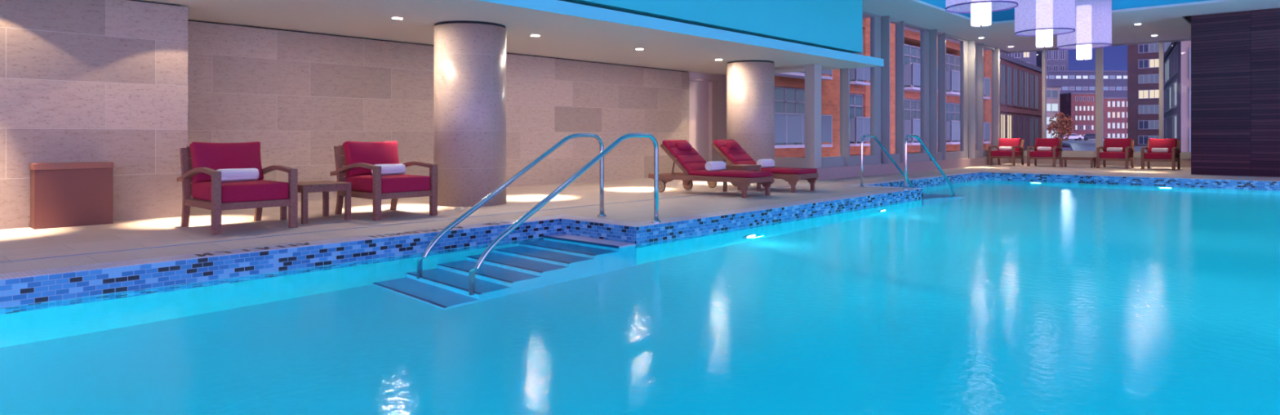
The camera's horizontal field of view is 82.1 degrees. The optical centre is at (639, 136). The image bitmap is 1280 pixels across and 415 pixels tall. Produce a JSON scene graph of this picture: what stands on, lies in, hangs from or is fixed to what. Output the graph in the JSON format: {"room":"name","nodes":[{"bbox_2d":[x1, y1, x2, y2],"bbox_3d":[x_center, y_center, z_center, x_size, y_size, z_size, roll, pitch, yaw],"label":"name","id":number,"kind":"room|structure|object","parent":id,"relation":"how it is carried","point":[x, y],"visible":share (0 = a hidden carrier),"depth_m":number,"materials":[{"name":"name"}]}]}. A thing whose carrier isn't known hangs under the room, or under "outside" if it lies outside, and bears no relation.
{"room":"indoor swimming pool","nodes":[
{"label":"indoor swimming pool","id":0,"kind":"room"},
{"bbox_2d":[0,0,187,229],"bbox_3d":[-8.651,-0.291,6.294,1.535,2.483,8.030,0,0,42],"label":"wall","id":1,"kind":"structure","parent":0,"point":[82,81],"depth_m":8.10,"materials":[{"name":"stone"}]},
{"bbox_2d":[187,21,688,207],"bbox_3d":[-2.662,-0.291,13.724,0.360,2.483,11.020,0,0,42],"label":"wall","id":2,"kind":"structure","parent":0,"point":[300,95],"depth_m":11.91,"materials":[{"name":"stone"}]},
{"bbox_2d":[128,0,685,71],"bbox_3d":[-4.959,-1.544,10.385,1.470,0.022,19.050,0,0,42],"label":"trim","id":3,"kind":"structure","parent":2,"relation":"attached to","point":[128,0],"depth_m":11.39,"materials":[{"name":"black"}]},
{"bbox_2d":[137,0,880,75],"bbox_3d":[-3.255,-1.636,10.116,4.350,0.162,20.950,0,0,42],"label":"ceiling","id":4,"kind":"structure","parent":0,"point":[562,36],"depth_m":10.74,"materials":[{"name":"white paint"}]},
{"bbox_2d":[391,17,404,19],"bbox_3d":[-3.201,-1.552,9.694,0.170,0.006,0.170,0,0,42],"label":"recessed light","id":5,"kind":"object","parent":4,"relation":"in","point":[393,18],"visible":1,"depth_m":9.68,"materials":[{"name":"white"}]},
{"bbox_2d":[0,163,1279,273],"bbox_3d":[5.942,1.000,10.215,17.400,0.100,33.500,0,0,42],"label":"floor","id":6,"kind":"structure","parent":0,"point":[19,243],"depth_m":8.75,"materials":[{"name":"stone"}]},
{"bbox_2d":[29,161,113,229],"bbox_3d":[-6.039,0.616,7.823,0.240,0.668,0.680,0,0,42],"label":"bin","id":7,"kind":"object","parent":6,"relation":"on","point":[63,194],"visible":1,"depth_m":7.72,"materials":[{"name":"wood"}]},
{"bbox_2d":[176,141,297,235],"bbox_3d":[-4.242,0.505,7.726,1.135,0.891,0.796,0,0,42],"label":"armchair","id":8,"kind":"object","parent":6,"relation":"on","point":[207,190],"visible":0.96,"depth_m":7.61,"materials":[{"name":"red fabric"}]},
{"bbox_2d":[189,141,263,183],"bbox_3d":[-4.436,0.278,7.903,0.235,0.438,0.676,0,0,42],"label":"cushion","id":9,"kind":"object","parent":8,"relation":"on","point":[215,156],"depth_m":7.80,"materials":[{"name":"fabric"}]},
{"bbox_2d":[216,168,259,182],"bbox_3d":[-4.186,0.402,7.642,0.136,0.135,0.400,0,0,42],"label":"rolled towel","id":10,"kind":"object","parent":8,"relation":"on","point":[232,174],"visible":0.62,"depth_m":7.61,"materials":[{"name":"white fabric"}]},
{"bbox_2d":[191,179,288,203],"bbox_3d":[-4.163,0.564,7.654,0.878,0.192,0.656,0,0,42],"label":"seat cushion","id":11,"kind":"object","parent":8,"relation":"on","point":[258,191],"depth_m":7.40,"materials":[{"name":"fabric"}]},
{"bbox_2d":[280,180,351,223],"bbox_3d":[-3.689,0.740,8.358,0.620,0.420,0.544,0,0,42],"label":"side table","id":12,"kind":"object","parent":6,"relation":"on","point":[324,186],"visible":0.82,"depth_m":8.27,"materials":[{"name":"brown wood"}]},
{"bbox_2d":[329,140,437,220],"bbox_3d":[-3.126,0.505,8.948,1.135,0.891,0.796,0,0,42],"label":"armchair","id":13,"kind":"object","parent":6,"relation":"on","point":[358,159],"visible":0.86,"depth_m":8.83,"materials":[{"name":"red fabric"}]},
{"bbox_2d":[342,140,399,177],"bbox_3d":[-3.320,0.278,9.125,0.235,0.438,0.676,0,0,42],"label":"cushion","id":14,"kind":"object","parent":13,"relation":"on","point":[355,152],"depth_m":8.99,"materials":[{"name":"fabric"}]},
{"bbox_2d":[345,173,430,193],"bbox_3d":[-3.047,0.564,8.876,0.878,0.192,0.656,0,0,42],"label":"seat cushion","id":15,"kind":"object","parent":13,"relation":"on","point":[388,184],"depth_m":8.62,"materials":[{"name":"fabric"}]},
{"bbox_2d":[371,163,405,175],"bbox_3d":[-3.040,0.402,8.897,0.136,0.135,0.400,0,0,42],"label":"rolled towel","id":16,"kind":"object","parent":13,"relation":"on","point":[399,168],"visible":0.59,"depth_m":8.87,"materials":[{"name":"white fabric"}]},
{"bbox_2d":[0,182,830,262],"bbox_3d":[-2.354,0.949,8.244,0.025,0.004,19.000,0,0,42],"label":"trim","id":17,"kind":"structure","parent":6,"relation":"on","point":[827,182],"depth_m":7.22,"materials":[{"name":"blue"}]},
{"bbox_2d":[433,20,506,206],"bbox_3d":[-2.397,-0.302,10.395,1.000,2.505,1.000,0,0,42],"label":"column","id":18,"kind":"structure","parent":6,"relation":"on","point":[469,57],"depth_m":9.96,"materials":[{"name":"paint"}]},
{"bbox_2d":[0,171,1279,279],"bbox_3d":[4.621,0.948,7.040,10.670,0.006,24.630,0,0,42],"label":"trim","id":19,"kind":"structure","parent":6,"relation":"on","point":[224,252],"depth_m":7.35,"materials":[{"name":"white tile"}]},
{"bbox_2d":[648,139,773,197],"bbox_3d":[1.145,0.506,12.225,2.085,0.887,0.784,0,0,42],"label":"sun lounger","id":20,"kind":"object","parent":6,"relation":"on","point":[692,165],"visible":0.94,"depth_m":12.17,"materials":[{"name":"red fabric"}]},
{"bbox_2d":[675,142,692,150],"bbox_3d":[0.747,0.171,12.589,0.156,0.151,0.340,0,0,42],"label":"headrest pillow","id":21,"kind":"object","parent":20,"relation":"on","point":[678,145],"depth_m":12.50,"materials":[{"name":"fabric"}]},
{"bbox_2d":[705,160,725,170],"bbox_3d":[1.238,0.486,12.032,0.161,0.159,0.400,0,0,42],"label":"rolled towel","id":22,"kind":"object","parent":20,"relation":"on","point":[713,165],"visible":1,"depth_m":11.93,"materials":[{"name":"white fabric"}]},
{"bbox_2d":[723,164,761,191],"bbox_3d":[1.755,0.723,12.644,0.460,0.455,0.494,0,0,42],"label":"side table","id":23,"kind":"object","parent":6,"relation":"on","point":[735,166],"visible":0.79,"depth_m":12.54,"materials":[{"name":"brown wood"}]},
{"bbox_2d":[726,60,774,182],"bbox_3d":[2.332,-0.302,15.515,1.000,2.505,1.000,0,0,42],"label":"column","id":24,"kind":"structure","parent":6,"relation":"on","point":[750,84],"depth_m":15.08,"materials":[{"name":"paint"}]},
{"bbox_2d":[706,139,818,192],"bbox_3d":[2.123,0.506,13.296,2.085,0.887,0.784,0,0,42],"label":"sun lounger","id":25,"kind":"object","parent":6,"relation":"on","point":[735,154],"visible":0.64,"depth_m":13.26,"materials":[{"name":"fabric"}]},
{"bbox_2d":[724,141,740,149],"bbox_3d":[1.724,0.171,13.660,0.156,0.151,0.340,0,0,42],"label":"headrest pillow","id":26,"kind":"object","parent":25,"relation":"on","point":[728,144],"depth_m":13.58,"materials":[{"name":"fabric"}]},
{"bbox_2d":[756,159,774,168],"bbox_3d":[2.249,0.486,13.140,0.161,0.159,0.400,0,0,42],"label":"rolled towel","id":27,"kind":"object","parent":25,"relation":"on","point":[764,162],"visible":0.94,"depth_m":13.03,"materials":[{"name":"white fabric"}]},
{"bbox_2d":[774,156,1010,180],"bbox_3d":[7.626,0.820,21.847,2.500,0.260,14.050,0,0,42],"label":"baseboard","id":28,"kind":"structure","parent":6,"relation":"on","point":[835,172],"depth_m":18.82,"materials":[{"name":"stone"}]},
{"bbox_2d":[774,65,804,167],"bbox_3d":[2.926,-0.432,16.774,2.000,2.245,0.120,0,0,42],"label":"window","id":29,"kind":"structure","parent":28,"relation":"on","point":[783,162],"depth_m":16.34,"materials":[{"name":"grey"}]},
{"bbox_2d":[804,64,821,168],"bbox_3d":[3.782,-0.432,16.054,0.235,2.245,0.310,0,0,42],"label":"column","id":30,"kind":"structure","parent":28,"relation":"on","point":[812,72],"depth_m":15.94,"materials":[{"name":"grey paint"}]},
{"bbox_2d":[821,11,881,167],"bbox_3d":[4.998,-1.149,17.226,0.210,3.678,3.061,0,0,42],"label":"window","id":31,"kind":"structure","parent":28,"relation":"on","point":[844,159],"depth_m":18.07,"materials":[{"name":"grey"}]},
{"bbox_2d":[880,15,929,164],"bbox_3d":[7.121,-1.149,19.485,0.300,3.678,3.141,0,0,42],"label":"window","id":32,"kind":"structure","parent":28,"relation":"on","point":[899,157],"depth_m":19.12,"materials":[{"name":"grey"}]},
{"bbox_2d":[928,29,968,160],"bbox_3d":[9.239,-1.149,21.804,0.300,3.678,3.141,0,0,42],"label":"window","id":33,"kind":"structure","parent":28,"relation":"on","point":[941,154],"depth_m":21.32,"materials":[{"name":"grey"}]},
{"bbox_2d":[968,40,1008,158],"bbox_3d":[11.710,-1.149,24.510,0.300,3.678,4.190,0,0,42],"label":"window","id":34,"kind":"structure","parent":28,"relation":"on","point":[975,51],"depth_m":23.75,"materials":[{"name":"grey"}]},
{"bbox_2d":[988,137,1025,165],"bbox_3d":[12.084,0.505,24.205,0.796,0.891,1.135,0,0,44],"label":"armchair","id":35,"kind":"object","parent":6,"relation":"on","point":[1018,149],"visible":0.97,"depth_m":24.10,"materials":[{"name":"red fabric"}]},
{"bbox_2d":[999,146,1012,150],"bbox_3d":[12.032,0.402,24.180,0.400,0.135,0.136,0,0,44],"label":"rolled towel","id":36,"kind":"object","parent":35,"relation":"on","point":[1001,148],"visible":0.94,"depth_m":24.13,"materials":[{"name":"white fabric"}]},
{"bbox_2d":[991,150,1020,156],"bbox_3d":[12.009,0.564,24.127,0.656,0.192,0.878,0,0,44],"label":"seat cushion","id":37,"kind":"object","parent":35,"relation":"on","point":[996,153],"depth_m":23.85,"materials":[{"name":"fabric"}]},
{"bbox_2d":[997,137,1021,151],"bbox_3d":[12.264,0.278,24.396,0.676,0.438,0.235,0,0,44],"label":"cushion","id":38,"kind":"object","parent":35,"relation":"on","point":[1011,142],"depth_m":24.30,"materials":[{"name":"fabric"}]},
{"bbox_2d":[1026,137,1062,166],"bbox_3d":[12.923,0.505,23.439,0.796,0.891,1.135,0,0,41],"label":"armchair","id":39,"kind":"object","parent":6,"relation":"on","point":[1055,144],"visible":0.94,"depth_m":23.27,"materials":[{"name":"red fabric"}]},
{"bbox_2d":[1036,146,1051,151],"bbox_3d":[12.874,0.402,23.412,0.400,0.135,0.136,0,0,41],"label":"rolled towel","id":40,"kind":"object","parent":39,"relation":"on","point":[1038,148],"visible":1,"depth_m":23.36,"materials":[{"name":"white fabric"}]},
{"bbox_2d":[1030,151,1058,156],"bbox_3d":[12.853,0.564,23.358,0.656,0.192,0.878,0,0,41],"label":"seat cushion","id":41,"kind":"object","parent":39,"relation":"on","point":[1033,153],"depth_m":23.02,"materials":[{"name":"fabric"}]},
{"bbox_2d":[1035,137,1059,151],"bbox_3d":[13.094,0.278,23.638,0.676,0.438,0.235,0,0,41],"label":"cushion","id":42,"kind":"object","parent":39,"relation":"on","point":[1039,142],"depth_m":23.56,"materials":[{"name":"fabric"}]},
{"bbox_2d":[1060,156,1096,167],"bbox_3d":[13.464,0.795,22.576,0.854,0.310,0.500,0,0,42],"label":"table","id":43,"kind":"object","parent":6,"relation":"on","point":[1065,158],"visible":1,"depth_m":22.44,"materials":[{"name":"brown wood"}]},
{"bbox_2d":[1096,137,1134,168],"bbox_3d":[14.282,0.505,22.062,0.796,0.891,1.135,0,0,42],"label":"armchair","id":44,"kind":"object","parent":6,"relation":"on","point":[1126,144],"visible":0.99,"depth_m":21.97,"materials":[{"name":"red fabric"}]},
{"bbox_2d":[1106,146,1122,151],"bbox_3d":[14.232,0.402,22.037,0.400,0.135,0.136,0,0,42],"label":"rolled towel","id":45,"kind":"object","parent":44,"relation":"on","point":[1108,148],"visible":0.99,"depth_m":21.99,"materials":[{"name":"white fabric"}]},
{"bbox_2d":[1099,151,1130,158],"bbox_3d":[14.210,0.564,21.983,0.656,0.192,0.878,0,0,42],"label":"seat cushion","id":46,"kind":"object","parent":44,"relation":"on","point":[1102,154],"depth_m":21.66,"materials":[{"name":"fabric"}]},
{"bbox_2d":[1103,137,1131,152],"bbox_3d":[14.459,0.278,22.256,0.676,0.438,0.235,0,0,42],"label":"cushion","id":47,"kind":"object","parent":44,"relation":"on","point":[1108,142],"depth_m":22.18,"materials":[{"name":"fabric"}]},
{"bbox_2d":[1141,137,1181,169],"bbox_3d":[15.050,0.505,21.226,0.796,0.891,1.135,0,0,44],"label":"armchair","id":48,"kind":"object","parent":6,"relation":"on","point":[1173,144],"visible":0.99,"depth_m":21.12,"materials":[{"name":"red fabric"}]},
{"bbox_2d":[1151,147,1168,152],"bbox_3d":[14.998,0.402,21.201,0.400,0.135,0.136,0,0,44],"label":"rolled towel","id":49,"kind":"object","parent":48,"relation":"on","point":[1153,149],"visible":1,"depth_m":21.15,"materials":[{"name":"white fabric"}]},
{"bbox_2d":[1144,152,1176,159],"bbox_3d":[14.976,0.564,21.148,0.656,0.192,0.878,0,0,44],"label":"seat cushion","id":50,"kind":"object","parent":48,"relation":"on","point":[1147,155],"depth_m":20.80,"materials":[{"name":"fabric"}]},
{"bbox_2d":[1148,137,1177,153],"bbox_3d":[15.231,0.278,21.416,0.676,0.438,0.235,0,0,44],"label":"cushion","id":51,"kind":"object","parent":48,"relation":"on","point":[1170,144],"depth_m":21.35,"materials":[{"name":"fabric"}]},
{"bbox_2d":[688,71,726,164],"bbox_3d":[1.723,-0.302,18.570,0.300,2.505,2.050,0,0,42],"label":"wall","id":52,"kind":"structure","parent":0,"point":[722,79],"depth_m":18.70,"materials":[{"name":"white paint"}]},
{"bbox_2d":[688,77,717,162],"bbox_3d":[1.498,-0.230,18.206,0.160,2.360,1.210,0,0,42],"label":"door","id":53,"kind":"structure","parent":52,"relation":"in","point":[703,93],"depth_m":18.32,"materials":[{"name":"grey paint"}]},
{"bbox_2d":[561,0,862,53],"bbox_3d":[-2.543,-2.520,8.856,1.500,1.460,20.050,0,0,42],"label":"wall","id":54,"kind":"structure","parent":0,"point":[833,24],"depth_m":13.16,"materials":[{"name":"teal paint"}]},
{"bbox_2d":[476,0,884,68],"bbox_3d":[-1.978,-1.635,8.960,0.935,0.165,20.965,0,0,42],"label":"trim","id":55,"kind":"structure","parent":54,"relation":"attached to","point":[557,6],"depth_m":10.95,"materials":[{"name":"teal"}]},
{"bbox_2d":[1008,48,1046,155],"bbox_3d":[13.493,-1.149,25.677,1.240,3.678,0.180,0,0,42],"label":"window","id":56,"kind":"structure","parent":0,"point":[1043,51],"depth_m":25.24,"materials":[{"name":"grey"}]},
{"bbox_2d":[862,0,1279,51],"bbox_3d":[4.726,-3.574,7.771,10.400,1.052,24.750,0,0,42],"label":"ceiling","id":57,"kind":"structure","parent":0,"point":[1007,15],"depth_m":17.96,"materials":[{"name":"teal paint"}]},
{"bbox_2d":[945,0,1017,26],"bbox_3d":[5.725,-2.947,12.336,1.110,2.225,1.110,0,0,42],"label":"pendant lamp","id":58,"kind":"object","parent":57,"relation":"hanging from","point":[980,11],"visible":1,"depth_m":12.25,"materials":[{"name":"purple fabric"}]},
{"bbox_2d":[970,2,991,26],"bbox_3d":[5.725,-2.473,12.336,0.310,1.275,0.310,0,0,42],"label":"diffuser","id":59,"kind":"object","parent":58,"relation":"attached to","point":[980,13],"depth_m":12.21,"materials":[{"name":"white plastic"}]},
{"bbox_2d":[1014,0,1075,48],"bbox_3d":[8.415,-2.947,15.296,1.110,2.225,1.110,0,0,42],"label":"pendant lamp","id":60,"kind":"object","parent":57,"relation":"hanging from","point":[1042,20],"visible":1,"depth_m":14.91,"materials":[{"name":"white"}]},
{"bbox_2d":[1035,29,1053,48],"bbox_3d":[8.415,-2.473,15.296,0.310,1.275,0.310,0,0,42],"label":"diffuser","id":61,"kind":"object","parent":60,"relation":"attached to","point":[1044,37],"depth_m":15.18,"materials":[{"name":"white plastic"}]},
{"bbox_2d":[1057,0,1111,60],"bbox_3d":[10.454,-2.897,17.307,1.110,2.225,1.110,0,0,42],"label":"pendant lamp","id":62,"kind":"object","parent":57,"relation":"hanging from","point":[1093,18],"visible":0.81,"depth_m":16.84,"materials":[{"name":"white"}]},
{"bbox_2d":[1076,44,1091,60],"bbox_3d":[10.454,-2.422,17.307,0.310,1.275,0.310,0,0,42],"label":"diffuser","id":63,"kind":"object","parent":62,"relation":"attached to","point":[1083,51],"depth_m":17.18,"materials":[{"name":"white plastic"}]},
{"bbox_2d":[1184,15,1191,22],"bbox_3d":[15.466,-3.119,20.341,0.310,0.139,5.700,0,0,42],"label":"ceiling","id":64,"kind":"structure","parent":57,"relation":"attached to","point":[1188,18],"depth_m":19.02,"materials":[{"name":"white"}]},
{"bbox_2d":[1191,8,1279,177],"bbox_3d":[18.581,-1.015,17.382,8.400,3.930,5.370,0,0,42],"label":"wall","id":65,"kind":"structure","parent":0,"point":[1235,56],"depth_m":17.65,"materials":[{"name":"brown wood"}]},
{"bbox_2d":[1010,155,1191,167],"bbox_3d":[15.288,0.820,24.194,5.650,0.260,0.230,0,0,42],"label":"baseboard","id":66,"kind":"structure","parent":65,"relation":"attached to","point":[1185,162],"depth_m":23.91,"materials":[{"name":"stone"}]},
{"bbox_2d":[1045,47,1103,156],"bbox_3d":[14.553,-1.149,24.709,1.730,3.678,0.180,0,0,42],"label":"window","id":67,"kind":"structure","parent":66,"relation":"on","point":[1099,51],"depth_m":24.15,"materials":[{"name":"grey"}]},
{"bbox_2d":[1111,40,1164,157],"bbox_3d":[15.764,-1.149,23.604,1.710,3.678,0.180,0,0,42],"label":"window","id":68,"kind":"structure","parent":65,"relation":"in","point":[1136,154],"depth_m":23.00,"materials":[{"name":"grey"}]},
{"bbox_2d":[1163,39,1191,158],"bbox_3d":[16.848,-1.149,22.655,1.270,3.678,0.120,0,0,42],"label":"window","id":69,"kind":"structure","parent":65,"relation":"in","point":[1183,154],"depth_m":22.66,"materials":[{"name":"grey"}]},
{"bbox_3d":[4.630,1.976,6.850,10.640,1.849,24.600,0,0,42],"label":"basin","id":70,"kind":"object","parent":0,"visible":0},
{"bbox_2d":[0,218,561,307],"bbox_3d":[-4.169,1.150,4.931,0.012,0.400,9.660,0,0,42],"label":"tiles","id":71,"kind":"structure","parent":70,"relation":"attached to","point":[64,286],"depth_m":5.92,"materials":[{"name":"tile"}]},
{"bbox_2d":[542,233,635,247],"bbox_3d":[-1.259,1.835,7.239,1.188,1.430,2.302,0,0,42],"label":"step","id":72,"kind":"structure","parent":70,"relation":"attached to","point":[559,236],"depth_m":7.91,"materials":[{"name":"blue tile"}]},
{"bbox_2d":[422,133,606,257],"bbox_3d":[-1.250,1.036,7.797,0.110,2.140,2.480,0,0,42],"label":"handrail","id":73,"kind":"object","parent":72,"relation":"attached to","point":[503,186],"visible":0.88,"depth_m":7.82,"materials":[{"name":"silver metal"}]},
{"bbox_2d":[474,133,661,268],"bbox_3d":[-0.621,1.036,7.195,0.110,2.140,2.480,0,0,42],"label":"handrail","id":74,"kind":"object","parent":72,"relation":"on","point":[612,145],"visible":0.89,"depth_m":7.26,"materials":[{"name":"silver metal"}]},
{"bbox_2d":[560,217,636,244],"bbox_3d":[-0.472,1.150,8.100,1.180,0.400,0.012,0,0,42],"label":"trim","id":75,"kind":"structure","parent":70,"relation":"attached to","point":[625,233],"depth_m":8.06,"materials":[{"name":"tile"}]},
{"bbox_2d":[0,179,1279,414],"bbox_3d":[4.630,1.134,6.850,10.400,0.001,24.360,0,0,42],"label":"water","id":76,"kind":"object","parent":70,"relation":"in","point":[984,296],"visible":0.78,"depth_m":4.37,"materials":[{"name":"blue liquid"}]},
{"bbox_2d":[636,188,923,244],"bbox_3d":[2.552,1.150,10.541,0.012,0.400,7.690,0,0,42],"label":"trim","id":77,"kind":"structure","parent":70,"relation":"attached to","point":[664,231],"depth_m":9.44,"materials":[{"name":"tile"}]},
{"bbox_2d":[866,172,982,187],"bbox_3d":[6.637,1.150,16.764,0.012,0.400,7.010,0,0,42],"label":"trim","id":78,"kind":"structure","parent":70,"relation":"attached to","point":[926,182],"depth_m":16.90,"materials":[{"name":"tile"}]},
{"bbox_2d":[982,172,1279,190],"bbox_3d":[12.845,1.150,15.846,10.400,0.400,0.012,0,0,42],"label":"trim","id":79,"kind":"structure","parent":70,"relation":"attached to","point":[1200,183],"depth_m":17.00,"materials":[{"name":"tile"}]},
{"bbox_3d":[5.494,1.955,14.634,1.188,1.190,2.298,0,0,42],"label":"stairs","id":80,"kind":"structure","parent":70,"relation":"in","visible":0},
{"bbox_2d":[858,134,912,187],"bbox_3d":[4.915,1.036,14.518,0.110,2.140,2.480,0,0,42],"label":"handrail","id":81,"kind":"object","parent":80,"relation":"on","point":[874,137],"visible":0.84,"depth_m":13.99,"materials":[{"name":"silver metal"}]},
{"bbox_2d":[902,133,954,192],"bbox_3d":[5.528,1.036,13.958,0.110,2.140,2.480,0,0,42],"label":"handrail","id":82,"kind":"object","parent":80,"relation":"on","point":[917,137],"visible":0.84,"depth_m":13.49,"materials":[{"name":"silver metal"}]},
{"label":"outside","id":83,"kind":"structure","parent":0,"visible":0},
{"bbox_2d":[1103,97,1127,137],"bbox_3d":[123.795,-3.525,195.592,7.625,12.950,12.150,0,0,3],"label":"building","id":84,"kind":"structure","parent":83,"point":[1115,108],"depth_m":189.72,"materials":[{"name":"brick"}]},
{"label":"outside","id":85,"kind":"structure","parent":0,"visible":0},
{"bbox_2d":[1046,70,1127,151],"bbox_3d":[157.801,-8.725,275.125,42.750,29.350,25.150,0,0,-1],"label":"office building","id":86,"kind":"structure","parent":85,"point":[1115,82],"depth_m":262.70,"materials":[{"name":"grey"}]},
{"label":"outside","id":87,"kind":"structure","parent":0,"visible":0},
{"bbox_2d":[1062,137,1147,151],"bbox_3d":[65.329,2.975,112.327,49.000,5.150,174.000,0,0,42],"label":"street","id":88,"kind":"structure","parent":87,"point":[1089,144],"depth_m":118.84,"materials":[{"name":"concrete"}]},
{"bbox_2d":[774,15,991,157],"bbox_3d":[10.859,-2.550,34.434,3.600,15.000,27.500,0,0,42],"label":"apartment building","id":89,"kind":"structure","parent":88,"relation":"on","point":[789,87],"depth_m":31.28,"materials":[{"name":"orange brick"}]},
{"bbox_2d":[1000,51,1035,66],"bbox_3d":[80.652,-9.725,164.682,11.452,31.350,12.150,0,0,10],"label":"apartment tower","id":90,"kind":"structure","parent":88,"relation":"on","point":[1028,57],"depth_m":158.21,"materials":[{"name":"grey concrete"}]},
{"bbox_2d":[1000,53,1041,150],"bbox_3d":[22.726,0.075,59.531,14.150,11.750,22.650,0,0,39],"label":"building","id":91,"kind":"structure","parent":88,"relation":"on","point":[1020,82],"depth_m":56.48,"materials":[{"name":"brown brick"}]},
{"bbox_2d":[1035,49,1068,71],"bbox_3d":[153.177,-13.725,276.538,9.520,39.350,12.150,0,0,2],"label":"building","id":92,"kind":"structure","parent":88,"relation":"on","point":[1057,60],"depth_m":270.57,"materials":[{"name":"grey concrete"}]},
{"bbox_2d":[1046,84,1061,138],"bbox_3d":[65.963,-2.175,123.399,3.684,12.250,8.150,0,0,-13],"label":"building","id":93,"kind":"structure","parent":88,"relation":"on","point":[1052,91],"depth_m":119.60,"materials":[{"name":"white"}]},
{"bbox_2d":[1046,111,1074,141],"bbox_3d":[62.914,-1.052,110.041,3.594,5.428,3.566,0,0,42],"label":"street tree","id":94,"kind":"object","parent":88,"relation":"on","point":[1061,131],"visible":1,"depth_m":109.56,"materials":[{"name":"brown plant"}]},
{"bbox_2d":[1059,133,1084,140],"bbox_3d":[90.657,0.190,154.463,4.220,1.420,1.760,0,0,7],"label":"car","id":95,"kind":"object","parent":88,"relation":"on","point":[1075,136],"visible":0.72,"depth_m":153.60,"materials":[{"name":"grey paint"}]},
{"bbox_2d":[1083,133,1105,140],"bbox_3d":[95.057,0.180,154.241,4.220,1.420,1.760,0,0,27],"label":"car","id":96,"kind":"object","parent":88,"relation":"on","point":[1086,136],"visible":0.46,"depth_m":153.79,"materials":[{"name":"grey paint"}]},
{"bbox_2d":[1127,42,1171,146],"bbox_3d":[80.082,-4.725,112.838,7.000,19.350,14.150,0,0,42],"label":"building","id":97,"kind":"structure","parent":88,"relation":"on","point":[1143,60],"depth_m":108.58,"materials":[{"name":"brick"}]},
{"bbox_2d":[1164,41,1181,151],"bbox_3d":[42.051,-0.225,51.581,8.150,12.350,20.981,0,0,33],"label":"building","id":98,"kind":"structure","parent":88,"relation":"on","point":[1172,56],"depth_m":50.26,"materials":[{"name":"grey concrete"}]},
{"bbox_2d":[1181,40,1191,151],"bbox_3d":[28.667,-1.225,35.472,3.800,14.350,6.150,0,0,42],"label":"building","id":99,"kind":"structure","parent":88,"relation":"on","point":[1185,45],"depth_m":34.36,"materials":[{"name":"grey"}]},
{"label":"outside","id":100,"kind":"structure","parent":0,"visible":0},
{"bbox_2d":[1059,93,1095,147],"bbox_3d":[115.372,-4.125,195.836,8.090,14.150,12.150,0,0,1],"label":"building","id":101,"kind":"structure","parent":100,"point":[1081,107],"depth_m":189.91,"materials":[{"name":"brick"}]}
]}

